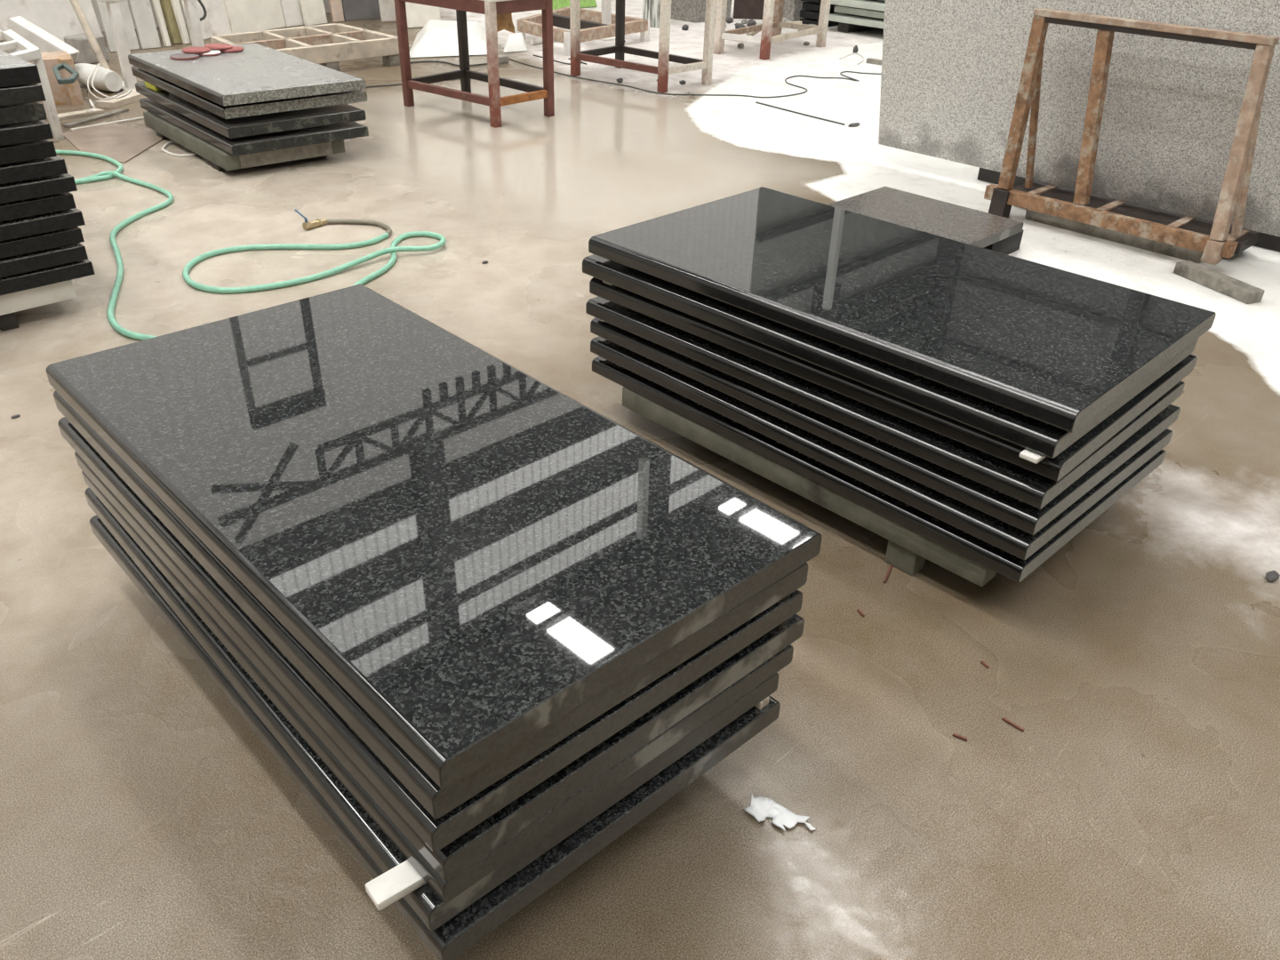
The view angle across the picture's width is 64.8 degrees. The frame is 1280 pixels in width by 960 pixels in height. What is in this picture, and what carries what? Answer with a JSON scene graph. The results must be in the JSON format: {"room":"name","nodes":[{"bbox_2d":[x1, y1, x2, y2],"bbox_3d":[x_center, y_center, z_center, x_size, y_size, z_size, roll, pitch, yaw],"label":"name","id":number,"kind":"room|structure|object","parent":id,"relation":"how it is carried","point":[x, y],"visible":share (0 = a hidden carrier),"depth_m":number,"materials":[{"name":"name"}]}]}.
{"room":"stone cutting workshop","nodes":[
{"label":"stone cutting workshop","id":0,"kind":"room"},
{"bbox_2d":[90,0,343,31],"bbox_3d":[-5.004,-5.874,9.217,20.200,3.200,0.200,-26,42,-37],"label":"wall","id":1,"kind":"structure","parent":0,"point":[93,2],"depth_m":10.00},
{"bbox_2d":[0,0,1279,959],"bbox_3d":[4.586,-1.761,6.125,27.200,0.001,20.240,-26,42,-37],"label":"floor","id":2,"kind":"structure","parent":0,"point":[1133,813],"depth_m":2.38,"materials":[{"name":"concrete"}]},
{"bbox_2d":[0,29,63,140],"bbox_3d":[-3.906,-2.452,6.309,0.405,0.525,1.076,-26,42,-37],"label":"stand","id":3,"kind":"object","parent":2,"relation":"on","point":[28,52],"visible":0.31,"depth_m":6.18,"materials":[{"name":"white paint"}]},
{"bbox_2d":[52,62,79,84],"bbox_3d":[-3.689,-2.616,6.485,0.136,0.028,0.611,-16,36,-26],"label":"loop","id":4,"kind":"object","parent":3,"relation":"on","point":[56,68],"visible":1,"depth_m":6.41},
{"bbox_2d":[0,280,76,331],"bbox_3d":[-3.036,-0.831,4.101,0.930,0.154,1.390,-26,42,-37],"label":"pallet","id":5,"kind":"object","parent":2,"relation":"on","point":[10,303],"visible":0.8,"depth_m":3.86,"materials":[{"name":"white paint"}]},
{"bbox_2d":[0,259,95,295],"bbox_3d":[-3.001,-0.955,4.103,0.950,0.054,1.500,-26,42,-37],"label":"granite slab","id":6,"kind":"object","parent":5,"relation":"on","point":[81,268],"visible":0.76,"depth_m":3.84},
{"bbox_2d":[0,242,87,277],"bbox_3d":[-3.006,-1.007,4.063,0.950,0.054,1.500,-26,42,-37],"label":"granite slab","id":7,"kind":"object","parent":6,"relation":"on","point":[19,264],"visible":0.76,"depth_m":3.81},
{"bbox_2d":[0,226,84,258],"bbox_3d":[-3.006,-1.067,4.037,0.950,0.054,1.500,-26,42,-37],"label":"granite slab","id":8,"kind":"object","parent":7,"relation":"on","point":[71,236],"visible":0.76,"depth_m":3.79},
{"bbox_2d":[0,208,85,241],"bbox_3d":[-2.986,-1.125,4.007,0.950,0.054,1.500,-26,42,-37],"label":"granite slab","id":9,"kind":"object","parent":8,"relation":"on","point":[71,218],"visible":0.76,"depth_m":3.76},
{"bbox_2d":[0,192,76,222],"bbox_3d":[-3.001,-1.180,3.972,0.950,0.054,1.500,-26,42,-37],"label":"granite slab","id":10,"kind":"object","parent":9,"relation":"on","point":[64,201],"visible":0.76,"depth_m":3.73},
{"bbox_2d":[0,173,77,203],"bbox_3d":[-2.979,-1.237,3.941,0.950,0.054,1.500,-26,42,-37],"label":"granite slab","id":11,"kind":"object","parent":10,"relation":"on","point":[62,183],"visible":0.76,"depth_m":3.70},
{"bbox_2d":[0,155,68,183],"bbox_3d":[-2.993,-1.291,3.903,0.950,0.054,1.500,-26,42,-37],"label":"granite slab","id":12,"kind":"object","parent":11,"relation":"on","point":[54,165],"visible":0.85,"depth_m":3.68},
{"bbox_2d":[0,139,56,164],"bbox_3d":[-3.009,-1.340,3.858,0.950,0.054,1.500,-26,42,-37],"label":"granite slab","id":13,"kind":"object","parent":12,"relation":"on","point":[33,150],"visible":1,"depth_m":3.64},
{"bbox_2d":[0,120,53,145],"bbox_3d":[-2.998,-1.392,3.818,0.950,0.054,1.500,-26,42,-37],"label":"granite slab","id":14,"kind":"object","parent":13,"relation":"on","point":[40,130],"visible":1,"depth_m":3.61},
{"bbox_2d":[0,101,47,125],"bbox_3d":[-3.006,-1.453,3.792,0.950,0.054,1.500,-26,42,-37],"label":"granite slab","id":15,"kind":"object","parent":14,"relation":"on","point":[31,111],"visible":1,"depth_m":3.59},
{"bbox_2d":[0,83,46,105],"bbox_3d":[-2.989,-1.506,3.756,0.950,0.054,1.500,-26,42,-37],"label":"granite slab","id":16,"kind":"object","parent":15,"relation":"on","point":[34,92],"visible":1,"depth_m":3.55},
{"bbox_2d":[0,49,40,87],"bbox_3d":[-2.989,-1.562,3.727,0.950,0.060,1.500,-26,42,-37],"label":"granite slab","id":17,"kind":"object","parent":16,"relation":"on","point":[14,70],"visible":1,"depth_m":3.54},
{"bbox_2d":[7,16,79,60],"bbox_3d":[-4.388,-3.160,7.469,0.430,0.475,0.132,4,32,3],"label":"channel","id":18,"kind":"object","parent":2,"relation":"on","point":[28,30],"visible":0.55,"depth_m":7.37,"materials":[{"name":"white paint"}]},
{"bbox_2d":[0,0,107,52],"bbox_3d":[-4.915,-4.443,7.883,0.309,2.185,1.035,9,33,11],"label":"leaning stone","id":19,"kind":"object","parent":2,"relation":"on","point":[58,18],"visible":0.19,"depth_m":8.28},
{"bbox_2d":[28,51,84,106],"bbox_3d":[-4.128,-2.824,7.108,0.270,0.300,0.350,-18,37,-28],"label":"wooden block","id":20,"kind":"object","parent":2,"relation":"on","point":[68,93],"visible":0.6,"depth_m":7.04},
{"bbox_2d":[45,107,103,120],"bbox_3d":[-3.827,-2.470,6.820,0.090,0.020,0.373,23,37,30],"label":"wooden plank","id":21,"kind":"object","parent":2,"relation":"on","point":[81,113],"visible":0.62,"depth_m":6.82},
{"bbox_2d":[63,33,109,63],"bbox_3d":[-4.618,-3.597,8.419,0.226,0.200,0.220,15,34,20],"label":"bucket","id":22,"kind":"object","parent":2,"relation":"on","point":[80,42],"visible":0.7,"depth_m":8.33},
{"bbox_2d":[69,0,110,69],"bbox_3d":[-4.253,-3.441,7.802,0.301,0.569,0.056,21,37,28],"label":"pole","id":23,"kind":"object","parent":2,"relation":"on","point":[76,4],"visible":0.84,"depth_m":7.78,"materials":[{"name":"brown wood"}]},
{"bbox_2d":[62,107,128,127],"bbox_3d":[-3.648,-2.435,6.778,0.050,0.015,0.552,11,33,14],"label":"wooden plank","id":24,"kind":"object","parent":2,"relation":"on","point":[121,110],"visible":1,"depth_m":6.75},
{"bbox_2d":[74,63,122,91],"bbox_3d":[-4.064,-3.013,7.546,0.483,0.166,0.170,23,38,30],"label":"roll","id":25,"kind":"object","parent":2,"relation":"on","point":[105,79],"visible":0.87,"depth_m":7.45,"materials":[{"name":"plastic"}]},
{"bbox_2d":[87,63,132,100],"bbox_3d":[-3.697,-2.736,6.912,0.254,0.009,1.306,-18,37,-29],"label":"wire","id":26,"kind":"object","parent":25,"relation":"on","point":[99,64],"visible":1,"depth_m":6.61,"materials":[{"name":"plastic"}]},
{"bbox_2d":[70,116,143,130],"bbox_3d":[-3.488,-2.360,6.668,0.020,0.012,0.543,24,38,31],"label":"tube","id":27,"kind":"object","parent":2,"relation":"on","point":[141,117],"visible":0.58,"depth_m":6.68,"materials":[{"name":"plastic"}]},
{"bbox_2d":[63,121,163,163],"bbox_3d":[-3.270,-2.112,6.284,0.532,0.008,1.082,-26,42,-37],"label":"board","id":28,"kind":"object","parent":2,"relation":"on","point":[121,143],"visible":0.9,"depth_m":6.28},
{"bbox_2d":[96,0,139,51],"bbox_3d":[-4.633,-4.703,8.506,0.252,1.983,0.309,-25,41,-36],"label":"leaning stone","id":29,"kind":"object","parent":2,"relation":"on","point":[132,40],"visible":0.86,"depth_m":8.85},
{"bbox_2d":[95,88,147,108],"bbox_3d":[-3.693,-2.735,7.234,0.140,0.040,0.450,7,32,9],"label":"wooden plank","id":30,"kind":"object","parent":2,"relation":"on","point":[133,96],"visible":0.72,"depth_m":7.12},
{"bbox_2d":[128,0,160,48],"bbox_3d":[-4.469,-4.779,8.639,0.167,1.986,0.328,-26,42,-37],"label":"leaning stone","id":31,"kind":"object","parent":2,"relation":"on","point":[141,11],"visible":1,"depth_m":8.97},
{"bbox_2d":[96,0,204,91],"bbox_3d":[-3.616,-3.391,7.618,0.860,0.750,0.400,-26,42,-37],"label":"stand","id":32,"kind":"object","parent":2,"relation":"on","point":[114,10],"visible":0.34,"depth_m":7.43,"materials":[{"name":"paint"}]},
{"bbox_2d":[152,0,170,46],"bbox_3d":[-4.383,-4.879,8.709,0.328,2.087,0.043,24,38,31],"label":"leaning stone","id":33,"kind":"object","parent":2,"relation":"on","point":[156,3],"visible":1,"depth_m":9.08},
{"bbox_2d":[159,0,182,44],"bbox_3d":[-4.366,-4.968,8.854,0.338,2.088,0.103,20,36,27],"label":"board","id":34,"kind":"object","parent":2,"relation":"on","point":[166,6],"visible":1,"depth_m":9.22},
{"bbox_2d":[161,141,197,157],"bbox_3d":[-2.796,-2.021,6.155,0.221,0.014,0.372,-26,42,-37],"label":"loop","id":35,"kind":"object","parent":2,"relation":"on","point":[165,145],"visible":0.62,"depth_m":6.05,"materials":[{"name":"plastic"}]},
{"bbox_2d":[170,0,190,44],"bbox_3d":[-4.290,-4.957,8.837,0.319,2.086,0.062,16,35,22],"label":"leaning stone","id":36,"kind":"object","parent":2,"relation":"on","point":[175,4],"visible":1,"depth_m":9.23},
{"bbox_2d":[179,0,231,40],"bbox_3d":[-4.183,-5.138,9.132,0.309,2.084,0.497,16,35,21],"label":"leaning stone","id":37,"kind":"object","parent":2,"relation":"on","point":[216,22],"visible":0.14,"depth_m":9.59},
{"bbox_2d":[143,111,345,171],"bbox_3d":[-2.472,-2.142,6.261,0.720,0.126,1.320,-24,40,-35],"label":"pallet","id":38,"kind":"object","parent":2,"relation":"on","point":[220,160],"visible":0.6,"depth_m":5.88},
{"bbox_2d":[139,97,368,156],"bbox_3d":[-2.422,-2.257,6.266,0.830,0.058,1.480,-24,40,-35],"label":"granite slab","id":39,"kind":"object","parent":38,"relation":"on","point":[241,146],"visible":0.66,"depth_m":5.84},
{"bbox_2d":[135,81,366,138],"bbox_3d":[-2.440,-2.350,6.250,0.830,0.058,1.500,-24,40,-35],"label":"granite slab","id":40,"kind":"object","parent":39,"relation":"on","point":[245,126],"visible":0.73,"depth_m":5.83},
{"bbox_2d":[144,81,164,91],"bbox_3d":[-3.030,-2.469,6.320,0.080,0.037,0.160,-26,42,-37],"label":"spacer","id":41,"kind":"object","parent":40,"relation":"on","point":[148,85],"visible":0.5,"depth_m":6.28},
{"bbox_2d":[131,65,367,119],"bbox_3d":[-2.437,-2.450,6.229,0.860,0.058,1.490,-24,40,-35],"label":"granite slab","id":42,"kind":"object","parent":40,"relation":"on","point":[236,111],"visible":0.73,"depth_m":5.79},
{"bbox_2d":[128,43,366,106],"bbox_3d":[-2.421,-2.490,6.146,0.850,0.058,1.500,-24,40,-35],"label":"granite slab","id":43,"kind":"object","parent":42,"relation":"on","point":[258,73],"visible":0.99,"depth_m":5.92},
{"bbox_2d":[169,52,199,59],"bbox_3d":[-2.845,-2.647,6.302,0.170,0.018,0.170,-26,42,-37],"label":"pad","id":44,"kind":"object","parent":43,"relation":"on","point":[176,56],"visible":1,"depth_m":6.27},
{"bbox_2d":[196,48,221,55],"bbox_3d":[-2.759,-2.722,6.426,0.170,0.018,0.170,-26,42,-37],"label":"pad","id":45,"kind":"object","parent":43,"relation":"on","point":[212,52],"visible":0.68,"depth_m":6.38,"materials":[{"name":"white paint"}]},
{"bbox_2d":[181,46,210,53],"bbox_3d":[-2.812,-2.724,6.391,0.170,0.018,0.170,-26,42,-37],"label":"pad","id":46,"kind":"object","parent":45,"relation":"on","point":[197,49],"visible":1,"depth_m":6.36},
{"bbox_2d":[218,46,243,52],"bbox_3d":[-2.665,-2.800,6.556,0.170,0.018,0.170,-26,42,-37],"label":"pad","id":47,"kind":"object","parent":43,"relation":"on","point":[236,49],"visible":0.7,"depth_m":6.51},
{"bbox_2d":[204,43,232,49],"bbox_3d":[-2.725,-2.802,6.521,0.169,0.026,0.169,-21,38,-32],"label":"pad","id":48,"kind":"object","parent":47,"relation":"on","point":[215,46],"visible":1,"depth_m":6.48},
{"bbox_2d":[55,150,446,340],"bbox_3d":[-2.499,-1.240,4.835,3.048,0.109,1.572,18,35,24],"label":"garden hose","id":49,"kind":"object","parent":2,"relation":"on","point":[307,225],"visible":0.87,"depth_m":4.68,"materials":[{"name":"green rubber"}]},
{"bbox_2d":[224,0,285,33],"bbox_3d":[-3.881,-5.438,9.534,0.309,2.185,0.672,17,35,23],"label":"leaning stone","id":50,"kind":"object","parent":2,"relation":"on","point":[244,15],"visible":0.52,"depth_m":9.95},
{"bbox_2d":[280,0,304,27],"bbox_3d":[-3.630,-5.610,9.918,0.309,2.084,0.262,21,37,28],"label":"leaning stone","id":51,"kind":"object","parent":2,"relation":"on","point":[291,9],"visible":1,"depth_m":10.32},
{"bbox_2d":[209,23,399,71],"bbox_3d":[-2.874,-3.642,8.561,1.365,0.220,1.030,-26,42,-37],"label":"wooden pallet","id":52,"kind":"object","parent":2,"relation":"on","point":[324,44],"visible":0.61,"depth_m":8.51,"materials":[{"name":"brown wood"}]},
{"bbox_2d":[299,0,327,25],"bbox_3d":[-3.473,-5.635,10.064,0.328,1.986,0.284,17,35,23],"label":"leaning stone","id":53,"kind":"object","parent":2,"relation":"on","point":[313,11],"visible":0.9,"depth_m":10.44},
{"bbox_2d":[328,0,344,22],"bbox_3d":[-3.271,-5.807,10.255,0.124,2.087,0.328,-25,41,-36],"label":"leaning stone","id":54,"kind":"object","parent":2,"relation":"on","point":[335,6],"visible":1,"depth_m":10.65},
{"bbox_2d":[341,0,381,21],"bbox_3d":[-3.029,-5.916,10.440,0.452,2.084,0.309,-21,39,-32],"label":"leaning stone","id":55,"kind":"object","parent":2,"relation":"on","point":[353,10],"visible":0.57,"depth_m":10.83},
{"bbox_2d":[378,0,396,22],"bbox_3d":[-2.741,-5.832,10.418,0.171,1.986,0.328,-18,37,-29],"label":"leaning stone","id":56,"kind":"object","parent":2,"relation":"on","point":[387,7],"visible":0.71,"depth_m":10.77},
{"bbox_2d":[393,0,440,28],"bbox_3d":[-2.366,-5.591,10.143,0.504,1.882,0.308,-23,40,-34],"label":"leaning stone","id":57,"kind":"object","parent":2,"relation":"on","point":[418,15],"visible":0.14,"depth_m":10.50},
{"bbox_2d":[409,19,487,57],"bbox_3d":[-1.805,-4.275,9.647,0.774,0.187,1.571,-3,32,-8],"label":"plastic sheeting","id":58,"kind":"object","parent":2,"relation":"on","point":[437,37],"visible":0.8,"depth_m":9.23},
{"bbox_2d":[410,60,487,66],"bbox_3d":[-1.639,-3.634,8.805,0.729,0.012,0.205,-1,32,-5],"label":"cable","id":59,"kind":"object","parent":2,"relation":"on","point":[420,60],"visible":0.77,"depth_m":8.83,"materials":[{"name":"black rubber"}]},
{"bbox_2d":[393,0,554,127],"bbox_3d":[-1.175,-3.021,7.091,0.660,0.810,1.075,-26,42,-37],"label":"work table","id":60,"kind":"object","parent":2,"relation":"on","point":[491,8],"visible":1,"depth_m":6.99,"materials":[{"name":"red paint"}]},
{"bbox_2d":[496,13,514,32],"bbox_3d":[-0.913,-3.090,6.730,0.175,0.218,0.044,-26,42,-37],"label":"scrap","id":61,"kind":"object","parent":60,"relation":"hanging from","point":[504,21],"visible":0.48,"depth_m":6.75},
{"bbox_2d":[498,54,508,63],"bbox_3d":[-1.227,-3.724,8.927,0.106,0.060,0.090,-19,37,-29],"label":"brick","id":62,"kind":"object","parent":2,"relation":"on","point":[502,58],"visible":0.66,"depth_m":8.90,"materials":[{"name":"concrete"}]},
{"bbox_2d":[503,32,527,52],"bbox_3d":[-1.171,-4.140,9.525,0.227,0.120,0.472,-1,32,-4],"label":"sack","id":63,"kind":"object","parent":2,"relation":"on","point":[515,42],"visible":1,"depth_m":9.43,"materials":[{"name":"plastic"}]},
{"bbox_2d":[529,37,556,45],"bbox_3d":[-0.888,-4.329,9.916,0.060,0.057,0.466,28,40,35],"label":"pipe","id":64,"kind":"object","parent":2,"relation":"on","point":[539,40],"visible":0.37,"depth_m":9.79,"materials":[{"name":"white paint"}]},
{"bbox_2d":[552,0,597,9],"bbox_3d":[-0.849,-5.939,12.158,1.112,0.407,0.448,-26,42,-37],"label":"sheet","id":65,"kind":"object","parent":2,"relation":"on","point":[556,4],"visible":0.48,"depth_m":12.01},
{"bbox_2d":[514,6,649,55],"bbox_3d":[-0.693,-4.485,10.044,1.241,0.200,1.370,-26,42,-37],"label":"wooden frame","id":66,"kind":"object","parent":2,"relation":"on","point":[592,28],"visible":0.7,"depth_m":9.85,"materials":[{"name":"white paint"}]},
{"bbox_2d":[598,0,615,40],"bbox_3d":[-0.329,-4.891,9.956,0.200,1.000,0.200,-26,42,-37],"label":"steel post","id":67,"kind":"object","parent":2,"relation":"on","point":[606,4],"visible":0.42,"depth_m":10.08,"materials":[{"name":"white paint"}]},
{"bbox_2d":[569,0,716,92],"bbox_3d":[0.007,-3.694,8.231,1.080,0.810,0.626,27,40,34],"label":"work table","id":68,"kind":"object","parent":2,"relation":"on","point":[662,70],"visible":1,"depth_m":8.23,"materials":[{"name":"red metal"}]},
{"bbox_2d":[642,0,660,27],"bbox_3d":[0.175,-5.271,10.924,0.294,0.650,0.294,-26,42,-37],"label":"drum","id":69,"kind":"object","parent":2,"relation":"on","point":[651,8],"visible":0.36,"depth_m":10.91,"materials":[{"name":"paint"}]},
{"bbox_2d":[508,58,881,97],"bbox_3d":[0.400,-3.392,8.522,3.574,0.010,1.384,4,32,4],"label":"cable","id":70,"kind":"object","parent":2,"relation":"on","point":[841,74],"visible":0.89,"depth_m":8.31,"materials":[{"name":"black rubber"}]},
{"bbox_2d":[670,0,731,23],"bbox_3d":[0.652,-5.693,11.510,0.642,0.772,0.594,-26,42,-37],"label":"stone block","id":71,"kind":"object","parent":2,"relation":"on","point":[690,11],"visible":0.62,"depth_m":11.40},
{"bbox_2d":[733,0,764,19],"bbox_3d":[1.308,-5.794,11.538,0.420,0.951,0.116,2,32,0],"label":"board","id":72,"kind":"object","parent":2,"relation":"on","point":[742,9],"visible":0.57,"depth_m":11.69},
{"bbox_2d":[713,0,831,60],"bbox_3d":[1.299,-4.576,9.712,0.589,0.810,1.229,22,37,30],"label":"work table","id":73,"kind":"object","parent":2,"relation":"on","point":[772,23],"visible":1,"depth_m":9.61,"materials":[{"name":"metal"}]},
{"bbox_2d":[743,793,815,831],"bbox_3d":[0.277,0.667,1.996,0.144,0.008,0.067,16,35,22],"label":"film","id":74,"kind":"object","parent":2,"relation":"on","point":[760,808],"visible":1,"depth_m":2.00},
{"bbox_2d":[782,0,806,21],"bbox_3d":[1.818,-5.662,11.658,0.511,0.624,0.359,-26,42,-37],"label":"stone block","id":75,"kind":"object","parent":2,"relation":"on","point":[792,8],"visible":0.36,"depth_m":11.56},
{"bbox_2d":[755,101,845,125],"bbox_3d":[1.175,-2.724,7.488,0.019,0.010,0.883,-23,39,-34],"label":"rod","id":76,"kind":"object","parent":2,"relation":"on","point":[756,101],"visible":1,"depth_m":7.46,"materials":[{"name":"metal"}]},
{"bbox_2d":[622,386,996,586],"bbox_3d":[0.670,-0.117,3.144,0.770,0.151,1.304,-26,42,-37],"label":"pallet","id":77,"kind":"object","parent":2,"relation":"on","point":[908,550],"visible":0.27,"depth_m":2.78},
{"bbox_2d":[592,356,1166,583],"bbox_3d":[0.680,-0.224,3.129,0.853,0.048,1.539,-26,41,-37],"label":"granite slab","id":78,"kind":"object","parent":77,"relation":"on","point":[976,549],"visible":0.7,"depth_m":2.73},
{"bbox_2d":[590,336,1173,560],"bbox_3d":[0.676,-0.281,3.084,0.850,0.048,1.541,-26,41,-37],"label":"granite slab","id":79,"kind":"object","parent":78,"relation":"on","point":[1020,544],"visible":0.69,"depth_m":2.68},
{"bbox_2d":[590,317,1180,535],"bbox_3d":[0.680,-0.342,3.050,0.851,0.048,1.540,-26,41,-37],"label":"granite slab","id":80,"kind":"object","parent":79,"relation":"on","point":[1029,519],"visible":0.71,"depth_m":2.63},
{"bbox_2d":[585,296,1184,509],"bbox_3d":[0.674,-0.403,3.012,1.537,0.048,0.858,29,41,36],"label":"granite slab","id":81,"kind":"object","parent":80,"relation":"on","point":[1036,491],"visible":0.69,"depth_m":2.61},
{"bbox_2d":[589,277,1197,481],"bbox_3d":[0.689,-0.466,2.974,1.537,0.050,0.857,28,41,36],"label":"granite slab","id":82,"kind":"object","parent":81,"relation":"on","point":[1055,468],"visible":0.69,"depth_m":2.57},
{"bbox_2d":[582,254,1197,458],"bbox_3d":[0.665,-0.517,2.932,1.541,0.050,0.850,29,41,36],"label":"granite slab","id":83,"kind":"object","parent":82,"relation":"on","point":[1044,439],"visible":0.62,"depth_m":2.54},
{"bbox_2d":[588,186,1215,432],"bbox_3d":[0.689,-0.572,2.886,1.536,0.050,0.858,29,41,36],"label":"granite slab","id":84,"kind":"object","parent":83,"relation":"on","point":[1054,347],"visible":1,"depth_m":2.71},
{"bbox_2d":[1019,448,1045,463],"bbox_3d":[0.884,-0.057,2.268,0.052,0.013,0.044,-26,42,-37],"label":"spacer","id":85,"kind":"object","parent":82,"relation":"on","point":[1027,454],"visible":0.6,"depth_m":2.25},
{"bbox_2d":[800,17,838,26],"bbox_3d":[2.209,-5.265,11.558,0.920,0.070,0.250,-26,42,-37],"label":"slab","id":86,"kind":"object","parent":2,"relation":"on","point":[805,20],"visible":0.24,"depth_m":11.31,"materials":[{"name":"stone"}]},
{"bbox_2d":[800,9,836,19],"bbox_3d":[2.207,-5.344,11.524,0.908,0.070,0.255,-26,42,-37],"label":"slab","id":87,"kind":"object","parent":86,"relation":"on","point":[804,13],"visible":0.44,"depth_m":11.26,"materials":[{"name":"stone"}]},
{"bbox_2d":[802,1,836,11],"bbox_3d":[2.223,-5.413,11.475,0.896,0.070,0.250,-26,42,-37],"label":"slab","id":88,"kind":"object","parent":87,"relation":"on","point":[806,5],"visible":0.33,"depth_m":11.22,"materials":[{"name":"stone"}]},
{"bbox_2d":[837,22,878,32],"bbox_3d":[2.536,-5.107,11.299,0.880,0.100,0.140,-26,42,-37],"label":"bearer","id":89,"kind":"object","parent":2,"relation":"on","point":[846,28],"visible":0.49,"depth_m":11.06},
{"bbox_2d":[828,12,884,28],"bbox_3d":[2.952,-4.958,10.921,1.050,0.060,1.550,-26,42,-37],"label":"slab","id":90,"kind":"object","parent":89,"relation":"on","point":[838,17],"visible":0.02,"depth_m":10.86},
{"bbox_2d":[833,5,884,18],"bbox_3d":[3.018,-5.040,10.895,1.050,0.060,1.490,-26,42,-37],"label":"slab","id":91,"kind":"object","parent":90,"relation":"on","point":[874,13],"visible":0.24,"depth_m":10.82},
{"bbox_2d":[830,0,884,11],"bbox_3d":[2.914,-5.096,10.819,1.050,0.060,1.590,-26,42,-37],"label":"slab","id":92,"kind":"object","parent":91,"relation":"on","point":[870,4],"visible":0.04,"depth_m":10.70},
{"bbox_2d":[984,229,1023,254],"bbox_3d":[1.685,-1.175,4.942,0.300,0.102,0.240,-26,42,-37],"label":"stone block","id":93,"kind":"object","parent":2,"relation":"on","point":[1010,244],"visible":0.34,"depth_m":4.88,"materials":[{"name":"black stone"}]},
{"bbox_2d":[828,186,1023,247],"bbox_3d":[1.081,-1.135,4.702,1.400,0.050,0.790,-26,42,-37],"label":"granite slab","id":94,"kind":"object","parent":93,"relation":"on","point":[980,228],"visible":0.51,"depth_m":4.92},
{"bbox_2d":[1024,208,1203,263],"bbox_3d":[2.418,-1.267,5.165,0.090,0.060,0.910,-26,42,-37],"label":"timber beam","id":95,"kind":"structure","parent":2,"relation":"on","point":[1163,248],"depth_m":5.11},
{"bbox_2d":[977,168,1279,251],"bbox_3d":[2.842,-1.435,5.428,0.120,0.090,2.200,-26,42,-37],"label":"timber beam","id":96,"kind":"structure","parent":2,"relation":"on","point":[1266,241],"depth_m":5.87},
{"bbox_2d":[984,8,1279,264],"bbox_3d":[2.473,-1.707,4.973,0.542,1.016,1.251,-26,42,-37],"label":"rack","id":97,"kind":"object","parent":2,"relation":"on","point":[1217,239],"visible":0.98,"depth_m":4.92,"materials":[{"name":"wood"}]},
{"bbox_2d":[878,0,1279,236],"bbox_3d":[2.467,-2.009,4.943,0.270,1.312,3.000,-26,42,-37],"label":"granite slab","id":98,"kind":"object","parent":97,"relation":"on","point":[952,69],"visible":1,"depth_m":5.17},
{"bbox_2d":[1173,260,1264,303],"bbox_3d":[2.633,-0.906,4.601,0.085,0.055,0.413,-11,34,-20],"label":"timber beam","id":99,"kind":"structure","parent":2,"relation":"on","point":[1238,290],"depth_m":4.56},
{"bbox_2d":[1265,569,1279,581],"bbox_3d":[1.706,0.257,2.719,0.053,0.022,0.031,-13,35,-22],"label":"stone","id":100,"kind":"object","parent":2,"relation":"on","point":[1273,575],"visible":1,"depth_m":2.71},
{"bbox_3d":[-0.221,0.544,2.031,0.560,0.158,0.100,-26,42,-37],"label":"bearer","id":101,"kind":"object","parent":2,"relation":"on","visible":0},
{"bbox_2d":[89,514,780,959],"bbox_3d":[-0.533,0.284,2.237,0.793,0.050,1.531,-25,41,-36],"label":"granite slab","id":102,"kind":"object","parent":101,"relation":"on","point":[473,924],"visible":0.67,"depth_m":1.76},
{"bbox_2d":[84,488,778,931],"bbox_3d":[-0.537,0.217,2.211,0.795,0.050,1.529,-25,41,-36],"label":"granite slab","id":103,"kind":"object","parent":102,"relation":"on","point":[433,912],"visible":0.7,"depth_m":1.76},
{"bbox_2d":[365,860,426,910],"bbox_3d":[-0.361,0.606,1.529,0.100,0.018,0.045,-22,39,-33],"label":"spacer","id":104,"kind":"object","parent":103,"relation":"on","point":[403,879],"visible":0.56,"depth_m":1.51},
{"bbox_2d":[81,470,793,903],"bbox_3d":[-0.516,0.162,2.172,0.796,0.047,1.529,-25,41,-36],"label":"granite slab","id":105,"kind":"object","parent":103,"relation":"on","point":[446,891],"visible":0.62,"depth_m":1.69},
{"bbox_2d":[74,451,804,880],"bbox_3d":[-0.504,0.114,2.138,0.812,0.050,1.520,-25,41,-36],"label":"granite slab","id":106,"kind":"object","parent":105,"relation":"on","point":[488,835],"visible":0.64,"depth_m":1.65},
{"bbox_2d":[57,416,802,852],"bbox_3d":[-0.515,0.051,2.076,0.797,0.048,1.529,-25,41,-36],"label":"granite slab","id":107,"kind":"object","parent":106,"relation":"on","point":[436,834],"visible":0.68,"depth_m":1.60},
{"bbox_2d":[53,390,807,819],"bbox_3d":[-0.510,-0.007,2.040,0.787,0.052,1.534,-25,41,-36],"label":"granite slab","id":108,"kind":"object","parent":107,"relation":"on","point":[437,802],"visible":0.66,"depth_m":1.56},
{"bbox_2d":[46,284,821,789],"bbox_3d":[-0.495,-0.060,1.994,0.789,0.050,1.533,-25,41,-36],"label":"granite slab","id":109,"kind":"object","parent":108,"relation":"on","point":[475,552],"visible":1,"depth_m":1.77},
{"bbox_2d":[754,696,769,709],"bbox_3d":[0.236,0.431,1.973,0.028,0.020,0.022,-26,42,-37],"label":"chip","id":110,"kind":"object","parent":102,"relation":"on","point":[765,701],"visible":0.52,"depth_m":1.96,"materials":[{"name":"brown wood"}]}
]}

